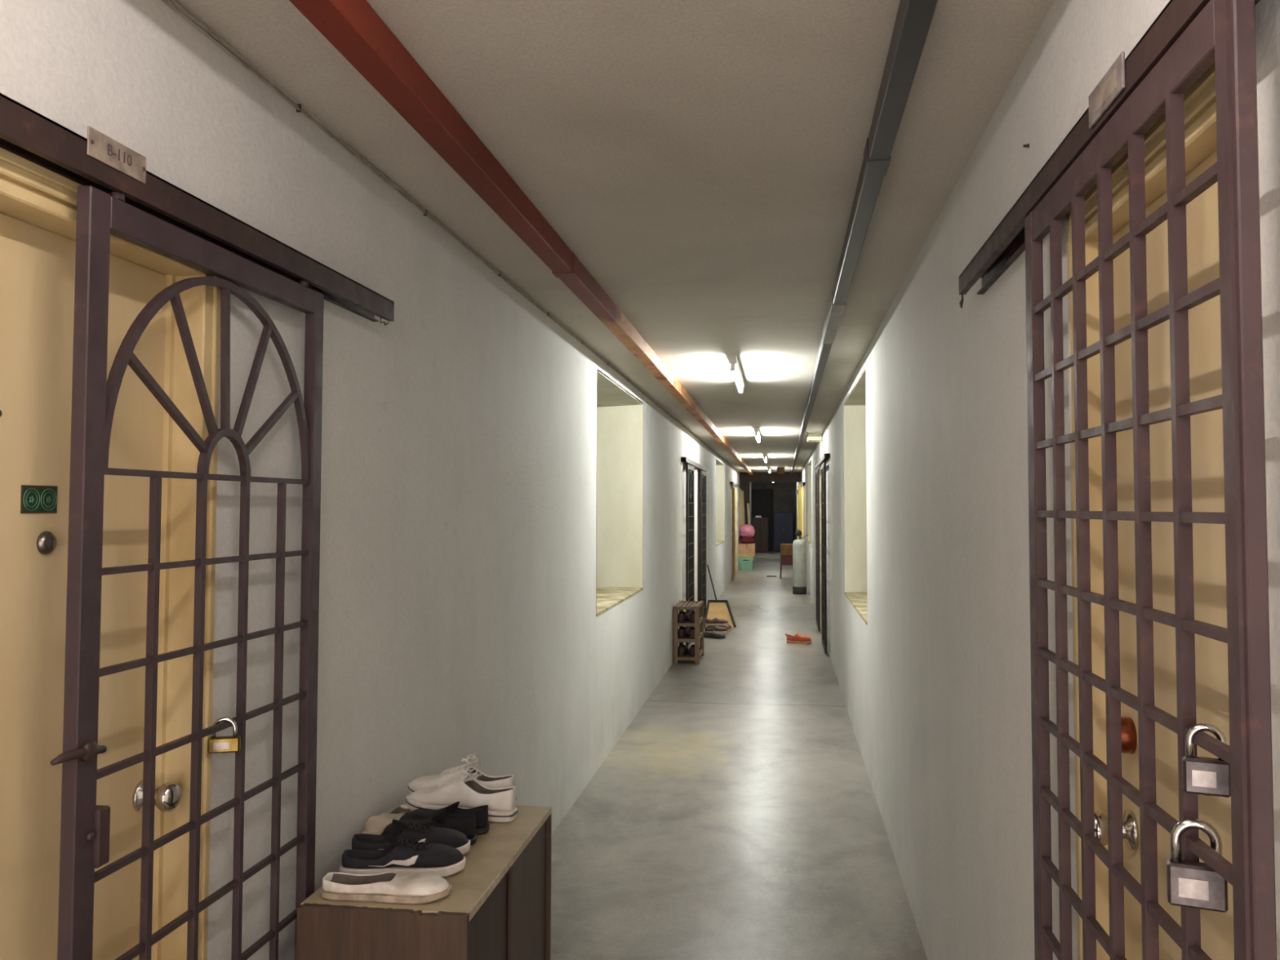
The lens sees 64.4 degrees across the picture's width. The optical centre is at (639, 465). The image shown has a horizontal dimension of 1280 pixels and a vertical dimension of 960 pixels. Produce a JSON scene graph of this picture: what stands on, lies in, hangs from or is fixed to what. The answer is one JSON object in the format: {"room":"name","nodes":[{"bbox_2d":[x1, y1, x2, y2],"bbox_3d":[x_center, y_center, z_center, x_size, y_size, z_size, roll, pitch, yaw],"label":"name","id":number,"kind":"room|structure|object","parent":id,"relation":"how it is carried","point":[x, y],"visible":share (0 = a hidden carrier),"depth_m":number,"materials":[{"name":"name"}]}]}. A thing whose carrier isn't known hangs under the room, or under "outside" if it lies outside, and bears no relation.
{"room":"apartment building corridor","nodes":[
{"label":"apartment building corridor","id":0,"kind":"room"},
{"bbox_2d":[0,0,751,959],"bbox_3d":[1.149,1.088,18.086,0.500,2.545,39.800,0,-2,8],"label":"wall","id":1,"kind":"structure","parent":0,"point":[458,620],"depth_m":2.89,"materials":[{"name":"paint"}]},
{"bbox_2d":[0,147,220,959],"bbox_3d":[-0.966,0.607,1.565,0.139,2.114,0.868,0,-2,8],"label":"door","id":2,"kind":"structure","parent":1,"relation":"in","point":[38,204],"depth_m":1.79,"materials":[{"name":"beige paint"}]},
{"bbox_2d":[20,484,57,513],"bbox_3d":[-0.966,0.056,1.636,0.003,0.045,0.080,0,-2,8],"label":"sticker","id":3,"kind":"object","parent":2,"relation":"attached to","point":[33,499],"visible":1,"depth_m":1.63,"materials":[{"name":"green paper"}]},
{"bbox_2d":[0,93,394,325],"bbox_3d":[-0.869,-0.471,1.665,0.060,0.084,2.315,0,-2,8],"label":"track","id":4,"kind":"object","parent":1,"relation":"attached to","point":[25,133],"visible":0.94,"depth_m":1.81,"materials":[{"name":"metal"}]},
{"bbox_2d":[86,125,146,183],"bbox_3d":[-0.840,-0.498,1.636,0.005,0.045,0.144,0,-2,8],"label":"number plate","id":5,"kind":"object","parent":4,"relation":"attached to","point":[100,147],"visible":1,"depth_m":1.63,"materials":[{"name":"paint"}]},
{"bbox_2d":[50,185,324,959],"bbox_3d":[-0.813,0.608,1.919,0.035,2.081,0.868,0,-2,8],"label":"gate","id":6,"kind":"object","parent":4,"relation":"hanging from","point":[85,824],"visible":1,"depth_m":1.82,"materials":[{"name":"brown metal"}]},
{"bbox_2d":[207,716,240,753],"bbox_3d":[-0.809,0.526,1.979,0.058,0.069,0.017,1,-2,-13],"label":"padlock","id":7,"kind":"object","parent":6,"relation":"hanging from","point":[230,744],"visible":0.87,"depth_m":1.97,"materials":[{"name":"metal"}]},
{"bbox_2d":[161,0,737,471],"bbox_3d":[0.619,-0.405,12.483,0.011,0.020,26.840,0,-2,8],"label":"cable","id":8,"kind":"object","parent":1,"relation":"attached to","point":[298,106],"visible":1,"depth_m":2.64,"materials":[{"name":"metal"}]},
{"bbox_2d":[595,368,643,616],"bbox_3d":[-0.366,0.208,7.253,0.504,1.514,2.094,0,-2,8],"label":"window","id":9,"kind":"structure","parent":1,"relation":"in","point":[620,415],"depth_m":8.26,"materials":[{"name":"beige paint"}]},
{"bbox_2d":[688,467,694,611],"bbox_3d":[0.568,1.069,12.508,0.134,2.114,0.828,0,-2,8],"label":"door","id":10,"kind":"structure","parent":1,"relation":"in","point":[694,468],"depth_m":12.90,"materials":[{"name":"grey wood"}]},
{"bbox_2d":[680,457,709,472],"bbox_3d":[0.736,0.006,13.136,0.060,0.068,3.600,0,-2,8],"label":"track","id":11,"kind":"object","parent":1,"relation":"attached to","point":[684,460],"visible":0.98,"depth_m":12.51,"materials":[{"name":"metal"}]},
{"bbox_2d":[685,463,693,645],"bbox_3d":[0.591,1.039,11.981,0.025,2.070,0.815,0,-2,8],"label":"gate","id":12,"kind":"object","parent":11,"relation":"hanging from","point":[689,475],"visible":0.85,"depth_m":11.91,"materials":[{"name":"metal"}]},
{"bbox_2d":[699,470,706,618],"bbox_3d":[0.870,1.123,13.980,0.025,2.070,0.815,0,-2,8],"label":"gate","id":13,"kind":"object","parent":11,"relation":"hanging from","point":[702,478],"visible":0.87,"depth_m":13.89,"materials":[{"name":"metal"}]},
{"bbox_2d":[697,469,702,600],"bbox_3d":[0.769,1.129,13.943,0.134,2.114,0.828,0,-2,8],"label":"door","id":14,"kind":"structure","parent":1,"relation":"in","point":[698,470],"depth_m":13.55,"materials":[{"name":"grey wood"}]},
{"bbox_2d":[715,457,724,546],"bbox_3d":[1.228,0.689,18.647,0.504,1.514,2.524,0,-2,8],"label":"window","id":15,"kind":"structure","parent":1,"relation":"in","point":[719,466],"depth_m":19.86,"materials":[{"name":"beige paint"}]},
{"bbox_2d":[729,481,738,487],"bbox_3d":[2.211,0.451,23.674,0.060,0.068,3.300,0,-2,8],"label":"track","id":16,"kind":"object","parent":1,"relation":"attached to","point":[731,482],"visible":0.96,"depth_m":22.77,"materials":[{"name":"metal"}]},
{"bbox_2d":[731,484,734,579],"bbox_3d":[2.075,1.487,22.588,0.025,2.070,0.815,0,-2,8],"label":"gate","id":17,"kind":"object","parent":16,"relation":"hanging from","point":[732,486],"visible":1,"depth_m":22.51,"materials":[{"name":"metal"}]},
{"bbox_2d":[734,486,737,575],"bbox_3d":[2.258,1.579,24.580,0.134,2.114,0.828,0,-2,8],"label":"door","id":18,"kind":"structure","parent":1,"relation":"in","point":[735,487],"depth_m":24.92,"materials":[{"name":"beige paint"}]},
{"bbox_2d":[175,0,1054,472],"bbox_3d":[2.225,-0.240,18.143,2.625,0.120,40.100,0,-2,8],"label":"ceiling","id":19,"kind":"structure","parent":0,"point":[701,160],"depth_m":2.66,"materials":[{"name":"white paint"}]},
{"bbox_2d":[288,0,752,475],"bbox_3d":[0.947,-0.377,12.567,0.080,0.080,28.700,0,-2,8],"label":"ceiling pipe","id":20,"kind":"object","parent":19,"relation":"attached to","point":[353,27],"visible":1,"depth_m":2.50,"materials":[{"name":"red metal"}]},
{"bbox_2d":[728,355,744,393],"bbox_3d":[0.661,-0.606,6.907,0.048,0.098,1.240,0,-2,8],"label":"tube light","id":21,"kind":"object","parent":19,"relation":"attached to","point":[734,364],"visible":1,"depth_m":6.59,"materials":[{"name":"white glass"}]},
{"bbox_2d":[754,427,760,442],"bbox_3d":[1.464,-0.363,12.646,0.048,0.098,1.240,0,-2,8],"label":"tube light","id":22,"kind":"object","parent":19,"relation":"attached to","point":[757,433],"visible":1,"depth_m":12.22,"materials":[{"name":"white glass"}]},
{"bbox_2d":[763,453,767,462],"bbox_3d":[2.281,-0.117,18.483,0.048,0.098,1.240,0,-2,8],"label":"tube light","id":23,"kind":"object","parent":19,"relation":"attached to","point":[765,457],"visible":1,"depth_m":17.87,"materials":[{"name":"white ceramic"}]},
{"bbox_2d":[777,466,784,473],"bbox_3d":[3.241,0.122,23.392,0.180,0.160,0.040,0,-2,8],"label":"board","id":24,"kind":"object","parent":19,"relation":"hanging from","point":[780,469],"visible":1,"depth_m":23.37,"materials":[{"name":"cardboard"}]},
{"bbox_2d":[805,431,822,442],"bbox_3d":[2.199,-0.352,12.845,0.200,0.100,0.480,0,-2,8],"label":"ceiling box","id":25,"kind":"object","parent":19,"relation":"attached to","point":[811,436],"visible":1,"depth_m":12.65,"materials":[{"name":"plastic"}]},
{"bbox_2d":[790,0,937,474],"bbox_3d":[1.984,-0.388,12.422,0.058,0.066,28.700,0,-2,8],"label":"ceiling pipe","id":26,"kind":"object","parent":19,"relation":"attached to","point":[913,19],"visible":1,"depth_m":2.52,"materials":[{"name":"grey metal"}]},
{"bbox_2d":[551,551,927,959],"bbox_3d":[2.219,2.412,18.032,2.625,0.100,40.100,0,-2,8],"label":"floor","id":27,"kind":"structure","parent":0,"point":[736,815],"depth_m":5.12,"materials":[{"name":"grey concrete"}]},
{"bbox_2d":[296,804,551,959],"bbox_3d":[-0.503,1.342,2.570,0.383,0.731,0.802,0,-2,8],"label":"cabinet","id":28,"kind":"object","parent":27,"relation":"on","point":[497,907],"visible":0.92,"depth_m":2.31,"materials":[{"name":"beige laminate"}]},
{"bbox_2d":[320,871,452,904],"bbox_3d":[-0.567,0.941,2.274,0.291,0.044,0.103,0,-2,3],"label":"shoe","id":29,"kind":"object","parent":28,"relation":"on","point":[389,886],"visible":1,"depth_m":2.24,"materials":[{"name":"white fabric"}]},
{"bbox_2d":[362,804,413,835],"bbox_3d":[-0.679,0.960,2.766,0.090,0.048,0.241,0,-2,10],"label":"shoe","id":30,"kind":"object","parent":28,"relation":"on","point":[375,824],"visible":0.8,"depth_m":2.69,"materials":[{"name":"fabric"}]},
{"bbox_2d":[339,834,466,877],"bbox_3d":[-0.563,0.924,2.420,0.291,0.089,0.105,0,-2,-4],"label":"sneaker","id":31,"kind":"object","parent":28,"relation":"on","point":[404,856],"visible":1,"depth_m":2.38,"materials":[{"name":"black fabric"}]},
{"bbox_2d":[351,818,470,854],"bbox_3d":[-0.569,0.925,2.526,0.291,0.089,0.105,0,-2,-6],"label":"sneaker","id":32,"kind":"object","parent":28,"relation":"on","point":[456,839],"visible":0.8,"depth_m":2.51,"materials":[{"name":"black fabric"}]},
{"bbox_2d":[380,811,477,844],"bbox_3d":[-0.547,0.938,2.634,0.246,0.079,0.094,0,-2,-3],"label":"shoe","id":33,"kind":"object","parent":28,"relation":"on","point":[466,825],"visible":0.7,"depth_m":2.62,"materials":[{"name":"black fabric"}]},
{"bbox_2d":[400,801,489,835],"bbox_3d":[-0.528,0.942,2.722,0.246,0.079,0.094,0,-2,-3],"label":"shoe","id":34,"kind":"object","parent":28,"relation":"on","point":[453,811],"visible":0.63,"depth_m":2.71,"materials":[{"name":"black fabric"}]},
{"bbox_2d":[405,764,517,822],"bbox_3d":[-0.505,0.920,2.868,0.328,0.137,0.103,0,-2,15],"label":"sneaker","id":35,"kind":"object","parent":28,"relation":"on","point":[470,793],"visible":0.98,"depth_m":2.83,"materials":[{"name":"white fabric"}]},
{"bbox_2d":[407,753,516,799],"bbox_3d":[-0.523,0.919,2.977,0.328,0.138,0.103,0,-2,13],"label":"sneaker","id":36,"kind":"object","parent":28,"relation":"on","point":[506,780],"visible":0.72,"depth_m":2.96,"materials":[{"name":"white fabric"}]},
{"bbox_2d":[672,600,703,664],"bbox_3d":[0.516,1.756,10.718,0.267,0.590,0.660,0,-2,8],"label":"shoe rack","id":37,"kind":"object","parent":27,"relation":"on","point":[682,605],"visible":0.69,"depth_m":10.41,"materials":[{"name":"brown wood"}]},
{"bbox_2d":[677,644,688,657],"bbox_3d":[0.445,1.930,10.614,0.115,0.110,0.296,0,-2,10],"label":"shoe","id":38,"kind":"object","parent":37,"relation":"on","point":[682,650],"visible":0.98,"depth_m":10.49,"materials":[{"name":"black leather"}]},
{"bbox_2d":[677,626,688,638],"bbox_3d":[0.449,1.746,10.642,0.115,0.110,0.296,0,-2,10],"label":"shoe","id":39,"kind":"object","parent":37,"relation":"on","point":[682,633],"visible":1,"depth_m":10.51,"materials":[{"name":"black leather"}]},
{"bbox_2d":[677,611,688,622],"bbox_3d":[0.446,1.585,10.629,0.115,0.110,0.296,0,-2,10],"label":"shoe","id":40,"kind":"object","parent":37,"relation":"on","point":[682,617],"visible":1,"depth_m":10.50,"materials":[{"name":"black leather"}]},
{"bbox_2d":[677,616,694,626],"bbox_3d":[0.516,1.651,10.721,0.207,0.030,0.650,0,-2,8],"label":"slatted shelf","id":41,"kind":"object","parent":37,"relation":"attached to","point":[686,624],"depth_m":10.40,"materials":[{"name":"brown wood"}]},
{"bbox_2d":[677,648,694,660],"bbox_3d":[0.516,1.996,10.707,0.207,0.030,0.650,0,-2,8],"label":"slatted shelf","id":42,"kind":"object","parent":37,"relation":"attached to","point":[686,658],"depth_m":10.39,"materials":[{"name":"brown wood"}]},
{"bbox_2d":[677,600,699,609],"bbox_3d":[0.517,1.482,10.728,0.207,0.030,0.650,0,-2,8],"label":"slatted shelf","id":43,"kind":"object","parent":37,"relation":"attached to","point":[682,605],"depth_m":10.65,"materials":[{"name":"brown wood"}]},
{"bbox_2d":[677,632,700,642],"bbox_3d":[0.516,1.811,10.714,0.207,0.030,0.650,0,-2,8],"label":"slatted shelf","id":44,"kind":"object","parent":37,"relation":"attached to","point":[697,638],"depth_m":10.39,"materials":[{"name":"brown wood"}]},
{"bbox_2d":[688,626,700,639],"bbox_3d":[0.563,1.744,10.595,0.115,0.110,0.296,0,-2,10],"label":"shoe","id":45,"kind":"object","parent":37,"relation":"on","point":[691,632],"visible":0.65,"depth_m":10.46,"materials":[{"name":"black leather"}]},
{"bbox_2d":[688,644,700,657],"bbox_3d":[0.567,1.930,10.617,0.115,0.110,0.296,0,-2,10],"label":"shoe","id":46,"kind":"object","parent":37,"relation":"on","point":[691,651],"visible":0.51,"depth_m":10.48,"materials":[{"name":"brown leather"}]},
{"bbox_2d":[688,611,700,622],"bbox_3d":[0.569,1.586,10.642,0.115,0.110,0.296,0,-2,10],"label":"shoe","id":47,"kind":"object","parent":37,"relation":"on","point":[691,618],"visible":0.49,"depth_m":10.50,"materials":[{"name":"brown leather"}]},
{"bbox_2d":[703,631,725,639],"bbox_3d":[0.912,2.084,12.491,0.286,0.086,0.107,-1,-3,28],"label":"sneaker","id":48,"kind":"object","parent":27,"relation":"on","point":[713,634],"visible":0.97,"depth_m":12.45,"materials":[{"name":"fabric"}]},
{"bbox_2d":[704,625,728,633],"bbox_3d":[0.974,2.095,12.954,0.306,0.102,0.115,0,-2,0],"label":"leather shoe","id":49,"kind":"object","parent":27,"relation":"on","point":[717,628],"visible":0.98,"depth_m":12.91,"materials":[{"name":"brown leather"}]},
{"bbox_2d":[706,625,730,631],"bbox_3d":[1.016,2.103,13.149,0.306,0.102,0.115,0,-2,1],"label":"leather shoe","id":50,"kind":"object","parent":27,"relation":"on","point":[726,626],"visible":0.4,"depth_m":13.11,"materials":[{"name":"leather"}]},
{"bbox_2d":[704,617,728,626],"bbox_3d":[0.988,2.011,13.057,0.306,0.102,0.115,0,-2,0],"label":"leather shoe","id":51,"kind":"object","parent":50,"relation":"on","point":[716,621],"visible":1,"depth_m":13.02,"materials":[{"name":"leather"}]},
{"bbox_2d":[703,564,736,627],"bbox_3d":[1.110,1.785,13.935,0.452,0.788,0.904,0,-2,8],"label":"dustpan","id":52,"kind":"object","parent":27,"relation":"on","point":[720,609],"visible":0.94,"depth_m":13.86,"materials":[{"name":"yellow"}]},
{"bbox_2d":[739,488,741,543],"bbox_3d":[2.657,1.681,26.844,0.053,2.100,0.124,0,-2,8],"label":"wooden plank","id":53,"kind":"object","parent":27,"relation":"on","point":[740,489],"visible":0.43,"depth_m":26.88,"materials":[{"name":"brown wood"}]},
{"bbox_2d":[741,490,745,526],"bbox_3d":[2.740,1.711,26.948,0.188,2.050,0.094,0,-2,8],"label":"wooden plank","id":54,"kind":"object","parent":27,"relation":"on","point":[743,523],"visible":0.36,"depth_m":26.97,"materials":[{"name":"brown wood"}]},
{"bbox_2d":[737,555,754,569],"bbox_3d":[2.745,2.529,26.291,0.400,0.360,0.440,0,-2,8],"label":"plastic crate","id":55,"kind":"object","parent":27,"relation":"on","point":[745,562],"visible":0.9,"depth_m":26.09,"materials":[{"name":"teal plastic"}]},
{"bbox_2d":[738,542,755,555],"bbox_3d":[2.766,2.192,26.302,0.420,0.314,0.382,0,-2,8],"label":"cardboard box","id":56,"kind":"object","parent":55,"relation":"on","point":[744,549],"visible":0.96,"depth_m":26.11,"materials":[{"name":"brown cardboard"}]},
{"bbox_2d":[738,537,754,543],"bbox_3d":[2.759,1.951,26.311,0.414,0.170,0.371,0,-2,8],"label":"folded cloth","id":57,"kind":"object","parent":56,"relation":"on","point":[744,540],"visible":1,"depth_m":26.19,"materials":[{"name":"red fabric"}]},
{"bbox_2d":[739,524,755,537],"bbox_3d":[2.778,1.703,26.322,0.401,0.344,0.324,0,-2,8],"label":"plastic bag","id":58,"kind":"object","parent":57,"relation":"on","point":[745,531],"visible":1,"depth_m":26.21,"materials":[{"name":"pink plastic"}]},
{"bbox_2d":[746,502,750,524],"bbox_3d":[2.909,1.874,26.897,0.051,1.720,0.188,2,-3,-40],"label":"wooden plank","id":59,"kind":"object","parent":27,"relation":"on","point":[748,504],"visible":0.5,"depth_m":26.94,"materials":[{"name":"brown wood"}]},
{"bbox_2d":[751,517,768,552],"bbox_3d":[4.324,2.518,36.571,0.580,1.250,0.520,0,-2,8],"label":"wardrobe","id":60,"kind":"object","parent":27,"relation":"on","point":[760,525],"visible":0.84,"depth_m":36.31,"materials":[{"name":"brown wood"}]},
{"bbox_2d":[773,511,793,552],"bbox_3d":[5.197,2.428,36.750,0.680,1.450,0.530,0,-2,8],"label":"cabinet","id":61,"kind":"object","parent":27,"relation":"on","point":[783,521],"visible":0.78,"depth_m":36.51,"materials":[{"name":"blue paint"}]},
{"bbox_2d":[779,555,792,578],"bbox_3d":[3.365,2.316,23.181,0.346,0.531,0.346,0,-2,8],"label":"stool","id":62,"kind":"object","parent":27,"relation":"on","point":[784,559],"visible":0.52,"depth_m":23.04,"materials":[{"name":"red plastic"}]},
{"bbox_2d":[780,543,792,555],"bbox_3d":[3.366,1.929,23.197,0.310,0.244,0.302,0,-2,8],"label":"cardboard box","id":63,"kind":"object","parent":62,"relation":"on","point":[785,548],"visible":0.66,"depth_m":23.05,"materials":[{"name":"brown cardboard"}]},
{"bbox_2d":[785,633,811,644],"bbox_3d":[1.873,2.051,12.034,0.317,0.118,0.124,-1,-3,20],"label":"clog","id":64,"kind":"object","parent":27,"relation":"on","point":[797,638],"visible":1,"depth_m":11.99,"materials":[{"name":"orange plastic"}]},
{"bbox_2d":[792,529,808,594],"bbox_3d":[2.968,1.808,18.912,0.255,1.185,0.255,2,-3,-42],"label":"gas cylinder","id":65,"kind":"object","parent":27,"relation":"on","point":[799,568],"visible":1,"depth_m":18.81,"materials":[{"name":"grey paint"}]},
{"bbox_2d":[739,471,801,524],"bbox_3d":[3.479,1.470,27.067,1.625,2.545,0.250,0,-2,8],"label":"wall","id":66,"kind":"structure","parent":0,"point":[745,478],"depth_m":27.03,"materials":[{"name":"black paint"}]},
{"bbox_2d":[751,482,795,551],"bbox_3d":[4.971,1.920,37.728,2.625,2.545,0.200,0,-2,8],"label":"wall","id":67,"kind":"structure","parent":0,"point":[784,493],"depth_m":37.62,"materials":[{"name":"black paint"}]},
{"bbox_2d":[751,488,773,551],"bbox_3d":[4.513,2.038,37.646,0.840,2.300,0.080,0,-2,8],"label":"door","id":68,"kind":"structure","parent":67,"relation":"in","point":[762,499],"depth_m":37.62,"materials":[{"name":"paint"}]},
{"bbox_2d":[795,0,1279,959],"bbox_3d":[3.253,1.081,17.791,0.500,2.545,39.800,0,-2,8],"label":"wall","id":69,"kind":"structure","parent":0,"point":[935,685],"depth_m":2.71,"materials":[{"name":"paint"}]},
{"bbox_2d":[795,484,803,539],"bbox_3d":[3.983,1.569,25.401,0.096,2.190,0.520,0,-2,-2],"label":"door","id":70,"kind":"structure","parent":69,"relation":"in","point":[800,526],"depth_m":25.33,"materials":[{"name":"yellow paint"}]},
{"bbox_2d":[803,485,804,540],"bbox_3d":[3.847,1.535,23.450,0.134,2.114,0.828,0,-2,8],"label":"door","id":71,"kind":"structure","parent":69,"relation":"in","point":[803,486],"depth_m":23.09,"materials":[{"name":"beige paint"}]},
{"bbox_2d":[807,458,811,546],"bbox_3d":[3.412,0.712,18.947,0.504,1.544,2.724,0,-2,8],"label":"window","id":72,"kind":"structure","parent":69,"relation":"in","point":[809,465],"depth_m":20.31,"materials":[{"name":"beige paint"}]},
{"bbox_2d":[820,467,822,632],"bbox_3d":[2.352,1.086,12.804,0.124,2.114,0.668,0,-2,8],"label":"door","id":73,"kind":"structure","parent":69,"relation":"in","point":[820,468],"depth_m":13.13,"materials":[{"name":"beige paint"}]},
{"bbox_2d":[814,453,830,469],"bbox_3d":[2.213,-0.037,12.400,0.060,0.064,3.250,0,-2,8],"label":"track","id":74,"kind":"object","parent":69,"relation":"attached to","point":[825,456],"visible":0.96,"depth_m":11.63,"materials":[{"name":"metal"}]},
{"bbox_2d":[815,469,820,631],"bbox_3d":[2.348,1.104,13.430,0.025,2.070,0.815,0,-2,8],"label":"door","id":75,"kind":"structure","parent":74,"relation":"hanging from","point":[817,472],"depth_m":13.07,"materials":[{"name":"paint"}]},
{"bbox_2d":[821,462,826,653],"bbox_3d":[2.066,1.019,11.411,0.025,2.070,0.815,0,-2,8],"label":"gate","id":76,"kind":"object","parent":74,"relation":"hanging from","point":[824,540],"visible":1,"depth_m":11.22,"materials":[{"name":"metal"}]},
{"bbox_2d":[843,368,867,624],"bbox_3d":[1.769,0.226,7.211,0.504,1.564,2.244,0,-2,8],"label":"window","id":77,"kind":"structure","parent":69,"relation":"in","point":[855,406],"depth_m":8.32,"materials":[{"name":"beige paint"}]},
{"bbox_2d":[1022,143,1029,148],"bbox_3d":[0.794,-0.656,2.089,0.011,0.010,0.010,0,-2,8],"label":"nail","id":78,"kind":"object","parent":69,"relation":"attached to","point":[1028,144],"visible":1,"depth_m":2.09,"materials":[{"name":"metal"}]},
{"bbox_2d":[958,0,1260,308],"bbox_3d":[0.676,-0.492,1.413,0.060,0.094,2.343,0,-2,8],"label":"track","id":79,"kind":"object","parent":69,"relation":"attached to","point":[1006,242],"visible":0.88,"depth_m":1.60,"materials":[{"name":"metal"}]},
{"bbox_2d":[1088,51,1124,128],"bbox_3d":[0.640,-0.512,1.397,0.005,0.048,0.146,0,-2,8],"label":"number plate","id":80,"kind":"object","parent":79,"relation":"attached to","point":[1112,84],"visible":1,"depth_m":1.38,"materials":[{"name":"paint"}]},
{"bbox_2d":[1024,0,1276,959],"bbox_3d":[0.658,0.577,1.404,0.024,2.108,0.882,0,-2,8],"label":"gate","id":81,"kind":"object","parent":79,"relation":"hanging from","point":[1223,34],"visible":1,"depth_m":1.27,"materials":[{"name":"brown metal"}]},
{"bbox_2d":[1166,818,1227,912],"bbox_3d":[0.615,0.440,1.123,0.058,0.096,0.023,-1,-3,24],"label":"padlock","id":82,"kind":"object","parent":81,"relation":"attached to","point":[1189,884],"visible":0.91,"depth_m":1.12,"materials":[{"name":"metal"}]},
{"bbox_2d":[1182,723,1231,797],"bbox_3d":[0.617,0.321,1.107,0.046,0.077,0.019,-1,-3,24],"label":"padlock","id":83,"kind":"object","parent":81,"relation":"hanging from","point":[1207,776],"visible":0.91,"depth_m":1.10,"materials":[{"name":"metal"}]},
{"bbox_2d":[1066,62,1234,959],"bbox_3d":[0.737,0.604,1.392,0.130,2.114,0.658,0,-2,8],"label":"door","id":84,"kind":"structure","parent":69,"relation":"in","point":[1217,940],"depth_m":1.45,"materials":[{"name":"beige paint"}]},
{"bbox_3d":[5.125,0.857,33.204,0.060,0.068,1.600,0,-2,8],"label":"track","id":85,"kind":"object","parent":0,"visible":0},
{"bbox_2d":[795,492,797,539],"bbox_3d":[5.110,1.937,33.160,0.025,2.070,0.815,0,-2,8],"label":"gate","id":86,"kind":"object","parent":85,"relation":"hanging from","point":[796,492],"visible":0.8,"depth_m":32.78,"materials":[{"name":"beige paint"}]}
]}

